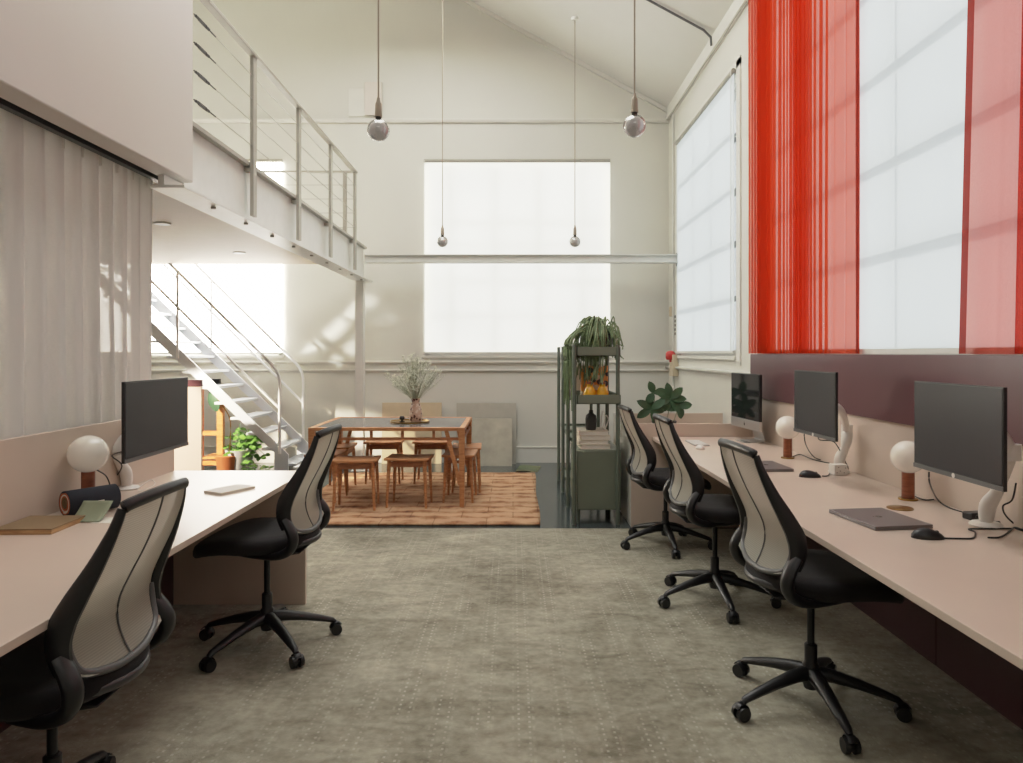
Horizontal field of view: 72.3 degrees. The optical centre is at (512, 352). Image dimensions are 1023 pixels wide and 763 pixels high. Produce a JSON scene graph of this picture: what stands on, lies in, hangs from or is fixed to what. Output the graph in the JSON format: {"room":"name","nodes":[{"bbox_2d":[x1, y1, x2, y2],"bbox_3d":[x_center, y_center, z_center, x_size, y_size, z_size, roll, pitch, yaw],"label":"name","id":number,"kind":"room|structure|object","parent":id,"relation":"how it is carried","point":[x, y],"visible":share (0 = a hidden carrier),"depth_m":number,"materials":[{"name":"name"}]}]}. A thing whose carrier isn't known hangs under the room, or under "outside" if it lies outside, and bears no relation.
{"room":"open-plan office","nodes":[
{"label":"open-plan office","id":0,"kind":"room"},
{"bbox_2d":[0,0,192,182],"bbox_3d":[-1.810,-2.965,0.415,0.120,4.070,6.830,0,0,0],"label":"wall","id":1,"kind":"structure","parent":0,"point":[115,75],"depth_m":3.05,"materials":[{"name":"paint"}]},
{"bbox_2d":[149,121,372,282],"bbox_3d":[-3.840,-1.071,2.810,4.280,0.457,11.420,0,0,0],"label":"mezzanine","id":2,"kind":"object","parent":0,"point":[210,219],"visible":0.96,"depth_m":5.39,"materials":[{"name":"white paint"}]},
{"bbox_2d":[0,97,157,182],"bbox_3d":[-1.915,-0.941,1.975,0.036,0.034,3.710,0,0,0],"label":"track","id":3,"kind":"object","parent":2,"relation":"attached to","point":[6,105],"visible":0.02,"depth_m":3.02,"materials":[{"name":"black plastic"}]},
{"bbox_2d":[0,108,152,439],"bbox_3d":[-1.985,-0.287,2.036,0.067,1.375,3.666,0,0,0],"label":"curtain","id":4,"kind":"object","parent":3,"relation":"hanging from","point":[76,222],"visible":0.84,"depth_m":3.12,"materials":[{"name":"fabric"}]},
{"bbox_2d":[193,0,357,269],"bbox_3d":[-2.663,-1.468,5.810,1.875,1.095,3.940,0,0,0],"label":"balustrade","id":5,"kind":"object","parent":2,"relation":"attached to","point":[255,60],"visible":0.9,"depth_m":5.40,"materials":[{"name":"metal"}]},
{"bbox_2d":[151,0,668,445],"bbox_3d":[-2.005,-2.257,9.060,8.390,7.315,0.220,0,0,0],"label":"wall","id":6,"kind":"structure","parent":0,"point":[319,50],"depth_m":8.95,"materials":[{"name":"paint"}]},
{"bbox_2d":[151,159,282,353],"bbox_3d":[-4.125,-1.228,8.914,2.370,2.487,0.056,0,0,0],"label":"roller blind","id":7,"kind":"object","parent":6,"relation":"attached to","point":[256,288],"visible":0.32,"depth_m":8.92,"materials":[{"name":"fabric"}]},
{"bbox_2d":[151,354,284,357],"bbox_3d":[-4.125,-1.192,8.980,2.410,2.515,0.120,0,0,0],"label":"window sill","id":8,"kind":"structure","parent":6,"relation":"in","point":[152,355],"depth_m":8.92,"materials":[{"name":"white paint"}]},
{"bbox_2d":[349,88,366,116],"bbox_3d":[-1.980,-3.200,8.944,0.240,0.360,0.012,0,0,0],"label":"wall panel","id":9,"kind":"object","parent":6,"relation":"attached to","point":[356,95],"visible":1,"depth_m":8.94,"materials":[{"name":"paint"}]},
{"bbox_2d":[365,82,381,115],"bbox_3d":[-1.780,-3.240,8.922,0.220,0.420,0.030,0,0,0],"label":"wall panel","id":10,"kind":"object","parent":6,"relation":"in","point":[371,88],"visible":0.86,"depth_m":8.91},
{"bbox_2d":[204,446,570,462],"bbox_3d":[-2.005,1.298,8.936,7.990,0.205,0.028,0,0,0],"label":"baseboard","id":11,"kind":"structure","parent":6,"relation":"attached to","point":[524,454],"depth_m":8.93,"materials":[{"name":"paint"}]},
{"bbox_2d":[151,361,668,363],"bbox_3d":[-2.005,0.122,8.925,7.990,0.045,0.050,0,0,0],"label":"trim","id":12,"kind":"structure","parent":6,"relation":"attached to","point":[152,362],"depth_m":8.90,"materials":[{"name":"paint"}]},
{"bbox_2d":[151,369,668,371],"bbox_3d":[-2.005,0.225,8.932,7.990,0.040,0.035,0,0,0],"label":"trim","id":13,"kind":"structure","parent":6,"relation":"attached to","point":[152,370],"depth_m":8.91,"materials":[{"name":"paint"}]},
{"bbox_2d":[193,118,668,122],"bbox_3d":[-2.005,-2.967,8.928,7.990,0.055,0.045,0,0,0],"label":"trim","id":14,"kind":"structure","parent":6,"relation":"attached to","point":[196,120],"depth_m":8.91,"materials":[{"name":"paint"}]},
{"bbox_2d":[422,354,611,357],"bbox_3d":[0.051,-1.192,8.980,2.412,2.515,0.120,0,0,0],"label":"window","id":15,"kind":"structure","parent":6,"relation":"in","point":[425,355],"depth_m":8.92,"materials":[{"name":"white paint"}]},
{"bbox_2d":[424,159,609,353],"bbox_3d":[0.051,-1.228,8.914,2.372,2.487,0.056,0,0,0],"label":"roller blind","id":16,"kind":"object","parent":6,"relation":"attached to","point":[491,206],"visible":0.84,"depth_m":8.92,"materials":[{"name":"fabric"}]},
{"bbox_2d":[461,0,666,111],"bbox_3d":[-0.515,-4.447,8.930,4.991,2.753,0.044,0,0,0],"label":"trim","id":17,"kind":"structure","parent":6,"relation":"attached to","point":[507,23],"depth_m":8.91,"materials":[{"name":"paint"}]},
{"bbox_2d":[204,463,630,527],"bbox_3d":[-2.005,1.460,2.975,8.390,0.120,12.350,0,0,0],"label":"floor","id":18,"kind":"structure","parent":0,"point":[554,513],"depth_m":6.34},
{"bbox_2d":[174,380,202,470],"bbox_3d":[-3.470,0.835,7.065,0.660,1.130,0.038,0,0,0],"label":"screen","id":19,"kind":"object","parent":18,"relation":"on","point":[189,457],"visible":0.29,"depth_m":7.05,"materials":[{"name":"beige laminate"}]},
{"bbox_2d":[203,389,224,470],"bbox_3d":[-3.460,0.890,8.125,0.310,1.020,0.310,0,0,0],"label":"wooden stand","id":20,"kind":"object","parent":18,"relation":"on","point":[220,433],"visible":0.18,"depth_m":7.98,"materials":[{"name":"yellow wood"}]},
{"bbox_2d":[208,392,234,470],"bbox_3d":[-3.244,0.899,7.916,0.316,1.002,0.259,0,0,34],"label":"leaf plant","id":21,"kind":"object","parent":18,"relation":"on","point":[223,463],"visible":0.66,"depth_m":7.82,"materials":[{"name":"ceramic"}]},
{"bbox_2d":[151,263,307,470],"bbox_3d":[-3.790,-0.266,8.210,2.731,3.332,0.904,0,0,0],"label":"staircase","id":22,"kind":"structure","parent":18,"relation":"on","point":[282,461],"depth_m":8.05,"materials":[{"name":"metal"}]},
{"bbox_2d":[223,424,269,470],"bbox_3d":[-3.072,1.102,7.984,0.587,0.596,0.420,0,0,0],"label":"plant","id":23,"kind":"object","parent":18,"relation":"on","point":[244,453],"visible":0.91,"depth_m":7.91,"materials":[{"name":"green plant"}]},
{"bbox_2d":[240,463,273,470],"bbox_3d":[-2.779,1.299,7.591,0.381,0.202,0.285,0,0,0],"label":"plant","id":24,"kind":"object","parent":18,"relation":"on","point":[242,464],"visible":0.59,"depth_m":7.59,"materials":[{"name":"green plant"}]},
{"bbox_2d":[351,281,368,471],"bbox_3d":[-1.820,0.273,8.330,0.180,2.255,0.180,0,0,0],"label":"steel column","id":25,"kind":"structure","parent":18,"relation":"on","point":[359,285],"depth_m":8.28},
{"bbox_2d":[382,403,441,463],"bbox_3d":[-1.282,1.014,8.870,0.755,0.769,0.050,0,0,0],"label":"leaning board","id":26,"kind":"object","parent":18,"relation":"on","point":[388,409],"visible":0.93,"depth_m":8.86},
{"bbox_2d":[322,472,539,525],"bbox_3d":[-0.848,1.389,6.885,2.205,0.020,2.440,0,0,0],"label":"area rug","id":27,"kind":"object","parent":18,"relation":"on","point":[505,498],"visible":0.73,"depth_m":6.47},
{"bbox_2d":[304,449,348,502],"bbox_3d":[-1.760,1.159,6.620,0.301,0.446,0.401,0,0,4],"label":"stool","id":28,"kind":"object","parent":27,"relation":"on","point":[341,452],"visible":0.26,"depth_m":6.75,"materials":[{"name":"brown wood"}]},
{"bbox_2d":[329,442,356,491],"bbox_3d":[-1.780,1.159,7.140,0.301,0.446,0.401,0,0,0],"label":"stool","id":29,"kind":"object","parent":27,"relation":"on","point":[351,446],"visible":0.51,"depth_m":7.23,"materials":[{"name":"brown wood"}]},
{"bbox_2d":[332,455,380,510],"bbox_3d":[-1.400,1.159,6.260,0.401,0.446,0.301,0,0,-3],"label":"stool","id":30,"kind":"object","parent":27,"relation":"on","point":[340,462],"visible":0.95,"depth_m":6.14,"materials":[{"name":"orange wood"}]},
{"bbox_2d":[363,440,404,483],"bbox_3d":[-1.380,1.159,7.520,0.401,0.446,0.301,0,0,-2],"label":"stool","id":31,"kind":"object","parent":27,"relation":"on","point":[370,444],"visible":0.85,"depth_m":7.40,"materials":[{"name":"brown wood"}]},
{"bbox_2d":[308,417,471,506],"bbox_3d":[-1.130,1.024,6.780,1.400,0.714,1.060,0,0,0],"label":"dining table","id":32,"kind":"object","parent":27,"relation":"on","point":[462,425],"visible":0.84,"depth_m":6.27,"materials":[{"name":"orange wood"}]},
{"bbox_2d":[390,419,429,423],"bbox_3d":[-1.000,0.664,6.780,0.384,0.018,0.384,0,0,0],"label":"round tray","id":33,"kind":"object","parent":32,"relation":"on","point":[407,421],"visible":0.84,"depth_m":6.70,"materials":[{"name":"wood"}]},
{"bbox_2d":[409,398,421,421],"bbox_3d":[-0.945,0.553,6.800,0.128,0.225,0.128,0,0,0],"label":"vase","id":34,"kind":"object","parent":33,"relation":"on","point":[415,414],"visible":0.98,"depth_m":6.76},
{"bbox_2d":[384,353,444,398],"bbox_3d":[-0.977,0.234,6.824,0.576,0.485,0.555,0,0,-28],"label":"dried flowers","id":35,"kind":"object","parent":34,"relation":"in","point":[412,379],"visible":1,"depth_m":6.74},
{"bbox_2d":[384,453,433,508],"bbox_3d":[-0.940,1.159,6.360,0.401,0.446,0.301,0,0,4],"label":"stool","id":36,"kind":"object","parent":27,"relation":"on","point":[398,460],"visible":1,"depth_m":6.24,"materials":[{"name":"brown wood"}]},
{"bbox_2d":[412,440,452,483],"bbox_3d":[-0.860,1.159,7.520,0.401,0.446,0.301,0,0,2],"label":"stool","id":37,"kind":"object","parent":27,"relation":"on","point":[419,444],"visible":0.7,"depth_m":7.40,"materials":[{"name":"brown wood"}]},
{"bbox_2d":[441,449,477,502],"bbox_3d":[-0.500,1.159,6.620,0.301,0.446,0.401,0,0,2],"label":"stool","id":38,"kind":"object","parent":27,"relation":"on","point":[470,454],"visible":0.88,"depth_m":6.46,"materials":[{"name":"brown wood"}]},
{"bbox_2d":[451,443,481,492],"bbox_3d":[-0.470,1.159,7.100,0.301,0.446,0.401,0,0,-2],"label":"stool","id":39,"kind":"object","parent":27,"relation":"on","point":[478,446],"visible":0.59,"depth_m":6.93,"materials":[{"name":"brown wood"}]},
{"bbox_2d":[456,403,515,463],"bbox_3d":[-0.338,1.017,8.860,0.755,0.764,0.070,0,0,0],"label":"leaning board","id":40,"kind":"object","parent":18,"relation":"on","point":[474,410],"visible":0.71,"depth_m":8.87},
{"bbox_2d":[473,418,511,465],"bbox_3d":[-0.258,1.112,8.740,0.495,0.574,0.190,0,0,0],"label":"stone slab","id":41,"kind":"object","parent":18,"relation":"on","point":[495,434],"visible":0.86,"depth_m":8.74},
{"bbox_2d":[0,528,1022,762],"bbox_3d":[0.000,1.394,1.280,3.920,0.012,8.520,0,0,0],"label":"carpet","id":42,"kind":"object","parent":18,"relation":"on","point":[453,645],"visible":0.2,"depth_m":3.01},
{"bbox_2d":[0,419,173,525],"bbox_3d":[-1.942,0.859,2.145,0.024,1.058,3.690,0,0,0],"label":"screen","id":43,"kind":"object","parent":42,"relation":"on","point":[35,469],"visible":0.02,"depth_m":2.91,"materials":[{"name":"fabric"}]},
{"bbox_2d":[0,477,188,762],"bbox_3d":[-1.319,0.881,2.006,0.676,1.016,0.666,0,0,0],"label":"office chair","id":44,"kind":"object","parent":42,"relation":"on","point":[101,635],"visible":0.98,"depth_m":1.90,"materials":[{"name":"fabric"}]},
{"bbox_2d":[0,471,306,732],"bbox_3d":[-1.536,1.029,2.145,0.783,0.718,3.690,0,0,0],"label":"desk","id":45,"kind":"object","parent":42,"relation":"on","point":[37,571],"visible":0.53,"depth_m":3.22,"materials":[{"name":"beige laminate"}]},
{"bbox_2d":[0,515,85,534],"bbox_3d":[-1.815,0.659,2.690,0.216,0.021,0.220,0,0,-2],"label":"board","id":46,"kind":"object","parent":45,"relation":"on","point":[36,524],"visible":0.99,"depth_m":2.65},
{"bbox_2d":[75,501,112,521],"bbox_3d":[-1.695,0.635,2.812,0.120,0.064,0.101,0,0,0],"label":"card","id":47,"kind":"object","parent":46,"relation":"on","point":[94,511],"visible":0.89,"depth_m":2.82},
{"bbox_2d":[66,435,108,488],"bbox_3d":[-1.845,0.514,3.040,0.160,0.312,0.160,0,0,0],"label":"table lamp","id":48,"kind":"object","parent":45,"relation":"on","point":[87,454],"visible":0.81,"depth_m":3.00,"materials":[{"name":"white glass"}]},
{"bbox_2d":[59,484,120,514],"bbox_3d":[-1.773,0.615,2.938,0.106,0.101,0.200,0,0,34],"label":"roll","id":49,"kind":"object","parent":45,"relation":"on","point":[70,501],"visible":0.88,"depth_m":2.89,"materials":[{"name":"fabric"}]},
{"bbox_2d":[0,471,295,656],"bbox_3d":[-1.549,0.682,2.145,0.758,0.025,3.690,0,0,0],"label":"countertop","id":50,"kind":"structure","parent":45,"relation":"on","point":[37,571],"depth_m":2.45,"materials":[{"name":"beige laminate"}]},
{"bbox_2d":[112,377,188,490],"bbox_3d":[-1.784,0.395,3.204,0.339,0.550,0.616,0,0,-1],"label":"monitor","id":51,"kind":"object","parent":45,"relation":"on","point":[154,413],"visible":0.96,"depth_m":3.17,"materials":[{"name":"black plastic"}]},
{"bbox_2d":[204,484,254,494],"bbox_3d":[-1.379,0.664,3.411,0.123,0.011,0.202,0,0,28],"label":"notebook","id":52,"kind":"object","parent":45,"relation":"on","point":[234,488],"visible":1,"depth_m":3.38,"materials":[{"name":"paper"}]},
{"bbox_2d":[193,424,341,672],"bbox_3d":[-1.178,0.866,3.345,0.675,1.046,0.665,0,0,2],"label":"office chair","id":53,"kind":"object","parent":42,"relation":"on","point":[302,512],"visible":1,"depth_m":3.23,"materials":[{"name":"black plastic"}]},
{"bbox_2d":[618,404,711,558],"bbox_3d":[1.096,0.881,5.029,0.676,1.016,0.659,0,0,-4],"label":"office chair","id":54,"kind":"object","parent":42,"relation":"on","point":[640,465],"visible":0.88,"depth_m":4.96,"materials":[{"name":"fabric"}]},
{"bbox_2d":[652,413,781,623],"bbox_3d":[1.130,0.866,3.893,0.700,1.046,0.670,0,0,-2],"label":"office chair","id":55,"kind":"object","parent":42,"relation":"on","point":[683,491],"visible":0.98,"depth_m":3.83,"materials":[{"name":"black plastic"}]},
{"bbox_2d":[718,438,911,754],"bbox_3d":[1.166,0.866,2.729,0.674,1.046,0.657,0,0,-4],"label":"office chair","id":56,"kind":"object","parent":42,"relation":"on","point":[770,543],"visible":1,"depth_m":2.65,"materials":[{"name":"black plastic"}]},
{"bbox_2d":[652,437,1022,729],"bbox_3d":[1.514,1.029,3.049,0.798,0.718,5.098,0,0,0],"label":"desk","id":57,"kind":"object","parent":42,"relation":"on","point":[961,610],"visible":0.66,"depth_m":2.64,"materials":[{"name":"beige laminate"}]},
{"bbox_2d":[731,373,765,442],"bbox_3d":[1.797,0.413,5.303,0.164,0.516,0.510,0,0,-5],"label":"desktop computer","id":58,"kind":"object","parent":57,"relation":"on","point":[746,389],"visible":1,"depth_m":5.26,"materials":[{"name":"black plastic"}]},
{"bbox_2d":[762,461,793,471],"bbox_3d":[1.480,0.661,4.096,0.200,0.016,0.300,0,0,-2],"label":"laptop","id":59,"kind":"object","parent":57,"relation":"on","point":[770,466],"visible":0.66,"depth_m":4.00,"materials":[{"name":"grey metal"}]},
{"bbox_2d":[775,416,798,458],"bbox_3d":[1.750,0.535,4.460,0.147,0.269,0.147,0,0,0],"label":"table lamp","id":60,"kind":"object","parent":57,"relation":"on","point":[784,427],"visible":0.94,"depth_m":4.43,"materials":[{"name":"white glass"}]},
{"bbox_2d":[799,470,820,477],"bbox_3d":[1.605,0.651,3.782,0.116,0.037,0.066,0,0,10],"label":"computer mouse","id":61,"kind":"object","parent":57,"relation":"on","point":[805,473],"visible":1,"depth_m":3.76,"materials":[{"name":"black plastic"}]},
{"bbox_2d":[794,370,852,473],"bbox_3d":[1.629,0.382,3.732,0.275,0.577,0.665,0,0,32],"label":"monitor","id":62,"kind":"object","parent":57,"relation":"on","point":[817,408],"visible":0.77,"depth_m":3.63,"materials":[{"name":"black plastic"}]},
{"bbox_2d":[829,463,846,474],"bbox_3d":[1.792,0.641,3.860,0.076,0.058,0.061,0,0,-8],"label":"cable box","id":63,"kind":"object","parent":57,"relation":"on","point":[834,468],"visible":1,"depth_m":3.83,"materials":[{"name":"white plastic"}]},
{"bbox_2d":[829,508,932,530],"bbox_3d":[1.462,0.661,2.800,0.240,0.016,0.300,0,0,-8],"label":"laptop","id":64,"kind":"object","parent":57,"relation":"on","point":[876,519],"visible":1,"depth_m":2.77,"materials":[{"name":"grey metal"}]},
{"bbox_2d":[886,505,913,510],"bbox_3d":[1.667,0.667,3.016,0.106,0.005,0.106,0,0,0],"label":"disc","id":65,"kind":"object","parent":57,"relation":"on","point":[892,507],"visible":1,"depth_m":3.01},
{"bbox_2d":[890,441,920,500],"bbox_3d":[1.806,0.535,3.200,0.147,0.269,0.147,0,0,0],"label":"table lamp","id":66,"kind":"object","parent":57,"relation":"on","point":[902,453],"visible":0.83,"depth_m":3.17,"materials":[{"name":"white glass"}]},
{"bbox_2d":[911,528,944,539],"bbox_3d":[1.503,0.652,2.535,0.114,0.036,0.065,0,0,8],"label":"computer mouse","id":67,"kind":"object","parent":57,"relation":"on","point":[919,533],"visible":1,"depth_m":2.52,"materials":[{"name":"black plastic"}]},
{"bbox_2d":[913,381,1021,529],"bbox_3d":[1.747,0.391,2.549,0.288,0.558,0.520,0,0,1],"label":"monitor","id":68,"kind":"object","parent":57,"relation":"on","point":[960,430],"visible":1,"depth_m":2.54,"materials":[{"name":"black plastic"}]},
{"bbox_2d":[962,510,977,519],"bbox_3d":[1.873,0.655,2.825,0.100,0.030,0.048,0,0,-11],"label":"power adapter","id":69,"kind":"object","parent":57,"relation":"on","point":[970,515],"visible":0.46,"depth_m":2.81,"materials":[{"name":"black plastic"}]},
{"bbox_2d":[944,528,1010,539],"bbox_3d":[1.712,0.666,2.598,0.380,0.006,0.083,0,0,-30],"label":"power cable","id":70,"kind":"object","parent":57,"relation":"on","point":[969,529],"visible":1,"depth_m":2.64,"materials":[{"name":"black plastic"}]},
{"bbox_2d":[750,354,1022,529],"bbox_3d":[1.925,0.698,3.060,0.040,1.379,5.120,0,0,0],"label":"screen","id":71,"kind":"object","parent":42,"relation":"on","point":[876,392],"visible":0.37,"depth_m":3.58,"materials":[{"name":"beige laminate"}]},
{"bbox_2d":[516,465,540,471],"bbox_3d":[0.185,1.388,8.420,0.310,0.026,0.340,0,0,0],"label":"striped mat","id":72,"kind":"object","parent":18,"relation":"on","point":[531,468],"visible":1,"depth_m":8.39,"materials":[{"name":"green fabric"}]},
{"bbox_2d":[557,345,620,524],"bbox_3d":[0.679,0.667,6.678,0.392,1.465,1.997,0,0,0],"label":"shelving unit","id":73,"kind":"object","parent":18,"relation":"on","point":[570,430],"visible":0.58,"depth_m":5.70,"materials":[{"name":"green metal"}]},
{"bbox_2d":[565,430,576,440],"bbox_3d":[0.698,0.785,6.685,0.355,0.030,0.610,0,0,0],"label":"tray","id":74,"kind":"object","parent":73,"relation":"on","point":[570,435],"depth_m":6.70,"materials":[{"name":"green metal"}]},
{"bbox_2d":[563,315,623,410],"bbox_3d":[0.698,0.088,5.969,0.523,0.808,0.510,0,0,0],"label":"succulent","id":75,"kind":"object","parent":73,"relation":"on","point":[594,331],"visible":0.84,"depth_m":5.83,"materials":[{"name":"plant"}]},
{"bbox_2d":[580,366,607,394],"bbox_3d":[0.695,0.258,6.000,0.230,0.300,0.060,0,0,0],"label":"printed box","id":76,"kind":"object","parent":73,"relation":"on","point":[596,384],"visible":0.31,"depth_m":5.97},
{"bbox_2d":[570,390,620,403],"bbox_3d":[0.698,0.378,6.020,0.355,0.075,0.680,0,0,0],"label":"tray","id":77,"kind":"object","parent":73,"relation":"on","point":[613,398],"depth_m":5.68,"materials":[{"name":"green metal"}]},
{"bbox_2d":[576,347,615,355],"bbox_3d":[0.698,-0.013,6.020,0.355,0.075,0.640,0,0,0],"label":"tray","id":78,"kind":"object","parent":73,"relation":"on","point":[580,351],"depth_m":5.70,"materials":[{"name":"green metal"}]},
{"bbox_2d":[593,334,612,346],"bbox_3d":[0.760,-0.072,5.980,0.196,0.180,0.196,0,0,0],"label":"pot","id":79,"kind":"object","parent":78,"relation":"on","point":[609,335],"depth_m":5.90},
{"bbox_2d":[571,441,620,522],"bbox_3d":[0.704,1.097,6.034,0.363,0.605,0.612,0,0,0],"label":"base cabinet","id":80,"kind":"object","parent":18,"relation":"on","point":[595,468],"visible":0.75,"depth_m":5.73,"materials":[{"name":"green metal"}]},
{"bbox_2d":[577,442,609,448],"bbox_3d":[0.679,0.776,5.930,0.244,0.037,0.306,0,0,-1],"label":"magazine","id":81,"kind":"object","parent":80,"relation":"on","point":[580,446],"visible":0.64,"depth_m":5.78,"materials":[{"name":"paper"}]},
{"bbox_2d":[577,437,608,444],"bbox_3d":[0.671,0.739,5.930,0.244,0.037,0.306,0,0,1],"label":"magazine","id":82,"kind":"object","parent":81,"relation":"on","point":[580,442],"visible":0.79,"depth_m":5.78,"materials":[{"name":"paper"}]},
{"bbox_2d":[577,433,609,439],"bbox_3d":[0.679,0.701,5.930,0.244,0.037,0.306,0,0,-1],"label":"magazine","id":83,"kind":"object","parent":82,"relation":"on","point":[578,436],"visible":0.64,"depth_m":5.78,"materials":[{"name":"paper"}]},
{"bbox_2d":[577,427,608,435],"bbox_3d":[0.671,0.663,5.930,0.244,0.037,0.306,0,0,1],"label":"magazine","id":84,"kind":"object","parent":83,"relation":"on","point":[581,431],"visible":0.91,"depth_m":5.78,"materials":[{"name":"paper"}]},
{"bbox_2d":[585,410,596,429],"bbox_3d":[0.655,0.561,5.880,0.096,0.165,0.096,0,0,0],"label":"bottle vase","id":85,"kind":"object","parent":84,"relation":"on","point":[590,420],"visible":1,"depth_m":5.84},
{"bbox_2d":[613,413,751,527],"bbox_3d":[1.458,0.983,6.103,1.023,0.834,0.995,0,0,0],"label":"base cabinet","id":86,"kind":"object","parent":18,"relation":"on","point":[639,505],"visible":0.26,"depth_m":5.61,"materials":[{"name":"beige laminate"}]},
{"bbox_2d":[637,381,691,422],"bbox_3d":[1.356,0.517,6.300,0.496,0.527,0.224,0,0,0],"label":"rubber plant","id":87,"kind":"object","parent":86,"relation":"on","point":[671,400],"visible":0.7,"depth_m":6.27,"materials":[{"name":"green plant"}]},
{"bbox_2d":[470,0,733,107],"bbox_3d":[-2.005,-4.482,3.075,8.390,2.965,12.150,0,0,0],"label":"ceiling","id":88,"kind":"structure","parent":0,"point":[667,47],"depth_m":7.91,"materials":[{"name":"paint"}]},
{"bbox_2d":[367,0,389,141],"bbox_3d":[-0.750,-2.849,3.900,0.125,3.343,0.125,0,0,0],"label":"pendant bulb","id":89,"kind":"object","parent":88,"relation":"hanging from","point":[378,130],"visible":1,"depth_m":3.88,"materials":[{"name":"glass"}]},
{"bbox_2d":[375,97,381,117],"bbox_3d":[-0.750,-1.369,3.900,0.042,0.108,0.042,0,0,0],"label":"socket","id":90,"kind":"object","parent":89,"relation":"attached to","point":[378,107],"depth_m":3.89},
{"bbox_2d":[437,0,447,246],"bbox_3d":[-0.786,-2.859,7.800,0.125,3.363,0.125,0,0,0],"label":"pendant bulb","id":91,"kind":"object","parent":88,"relation":"hanging from","point":[442,241],"visible":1,"depth_m":7.80,"materials":[{"name":"glass"}]},
{"bbox_2d":[569,16,580,246],"bbox_3d":[0.690,-2.457,7.800,0.125,2.560,0.125,0,0,0],"label":"pendant bulb","id":92,"kind":"object","parent":88,"relation":"hanging from","point":[574,241],"visible":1,"depth_m":7.78,"materials":[{"name":"glass"}]},
{"bbox_2d":[623,0,645,137],"bbox_3d":[0.677,-2.473,3.900,0.125,2.542,0.125,0,0,0],"label":"pendant bulb","id":93,"kind":"object","parent":88,"relation":"hanging from","point":[634,125],"visible":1,"depth_m":3.88,"materials":[{"name":"clear glass"}]},
{"bbox_2d":[631,93,637,113],"bbox_3d":[0.677,-1.393,3.900,0.042,0.108,0.042,0,0,0],"label":"socket","id":94,"kind":"object","parent":93,"relation":"attached to","point":[634,101],"depth_m":3.89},
{"bbox_2d":[646,0,711,45],"bbox_3d":[0.371,-3.913,6.830,3.153,1.827,0.024,0,0,0],"label":"conduit","id":95,"kind":"object","parent":88,"relation":"attached to","point":[650,1],"visible":1,"depth_m":6.82,"materials":[{"name":"grey plastic"}]},
{"bbox_2d":[669,4,756,422],"bbox_3d":[2.100,-0.875,2.975,0.220,4.550,12.350,0,0,0],"label":"wall","id":96,"kind":"structure","parent":0,"point":[706,392],"depth_m":6.75,"materials":[{"name":"paint"}]},
{"bbox_2d":[365,253,677,265],"bbox_3d":[0.109,-1.125,8.400,3.758,0.150,0.120,0,0,0],"label":"tie beam","id":97,"kind":"structure","parent":96,"relation":"attached to","point":[369,258],"depth_m":8.39,"materials":[{"name":"white paint"}]},
{"bbox_2d":[666,351,677,375],"bbox_3d":[1.921,0.125,8.500,0.135,0.310,0.180,0,0,0],"label":"fire alarm","id":98,"kind":"object","parent":96,"relation":"attached to","point":[671,356],"visible":1,"depth_m":8.42,"materials":[{"name":"red plastic"}]},
{"bbox_2d":[672,113,673,389],"bbox_3d":[1.972,-1.125,8.620,0.021,3.650,0.022,0,0,0],"label":"pipe","id":99,"kind":"object","parent":96,"relation":"attached to","point":[673,113],"visible":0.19,"depth_m":8.61,"materials":[{"name":"metal"}]},
{"bbox_2d":[677,76,735,359],"bbox_3d":[2.022,-1.218,7.305,0.115,2.565,2.170,0,0,0],"label":"window","id":100,"kind":"structure","parent":96,"relation":"in","point":[683,355],"depth_m":6.47,"materials":[{"name":"white paint"}]},
{"bbox_2d":[675,68,735,353],"bbox_3d":[1.954,-1.264,7.293,0.055,2.537,2.194,0,0,0],"label":"roller blind","id":101,"kind":"object","parent":100,"relation":"attached to","point":[705,148],"visible":1,"depth_m":7.07,"materials":[{"name":"fabric"}]},
{"bbox_2d":[666,0,747,119],"bbox_3d":[1.968,-3.055,2.975,0.045,0.190,11.950,0,0,0],"label":"trim","id":102,"kind":"structure","parent":96,"relation":"attached to","point":[717,36],"depth_m":7.05,"materials":[{"name":"paint"}]},
{"bbox_2d":[665,366,749,374],"bbox_3d":[1.968,0.182,7.350,0.045,0.045,3.200,0,0,0],"label":"trim","id":103,"kind":"structure","parent":96,"relation":"attached to","point":[703,370],"depth_m":6.99,"materials":[{"name":"paint"}]},
{"bbox_2d":[670,1,746,116],"bbox_3d":[1.935,-2.910,7.200,0.010,0.030,2.800,0,0,0],"label":"wire","id":104,"kind":"object","parent":96,"relation":"attached to","point":[746,1],"visible":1,"depth_m":6.77,"materials":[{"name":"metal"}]},
{"bbox_2d":[676,55,740,365],"bbox_3d":[1.983,-1.245,7.300,0.014,2.710,2.400,0,0,0],"label":"trim","id":105,"kind":"structure","parent":96,"relation":"attached to","point":[737,64],"depth_m":6.16,"materials":[{"name":"paint"}]},
{"bbox_2d":[778,0,1022,353],"bbox_3d":[1.954,-1.409,3.113,0.055,2.827,4.474,0,0,0],"label":"roller blind","id":106,"kind":"object","parent":96,"relation":"attached to","point":[912,85],"visible":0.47,"depth_m":3.26,"materials":[{"name":"fabric"}]},
{"bbox_2d":[877,354,1022,354],"bbox_3d":[2.022,-1.347,3.125,0.115,2.805,4.450,0,0,0],"label":"window","id":107,"kind":"structure","parent":96,"relation":"in","point":[877,354],"depth_m":3.22,"materials":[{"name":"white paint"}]},
{"bbox_3d":[1.938,-3.030,3.600,0.032,0.032,4.500,0,0,0],"label":"rail","id":108,"kind":"object","parent":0,"visible":0},
{"bbox_2d":[748,0,859,353],"bbox_3d":[1.930,-1.508,4.810,0.043,3.024,1.799,0,0,0],"label":"curtain","id":109,"kind":"object","parent":108,"relation":"hanging from","point":[800,17],"visible":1,"depth_m":4.67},
{"bbox_2d":[959,0,1022,353],"bbox_3d":[1.927,-1.508,2.239,0.046,3.024,1.502,0,0,0],"label":"curtain","id":110,"kind":"object","parent":108,"relation":"hanging from","point":[971,3],"visible":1,"depth_m":2.93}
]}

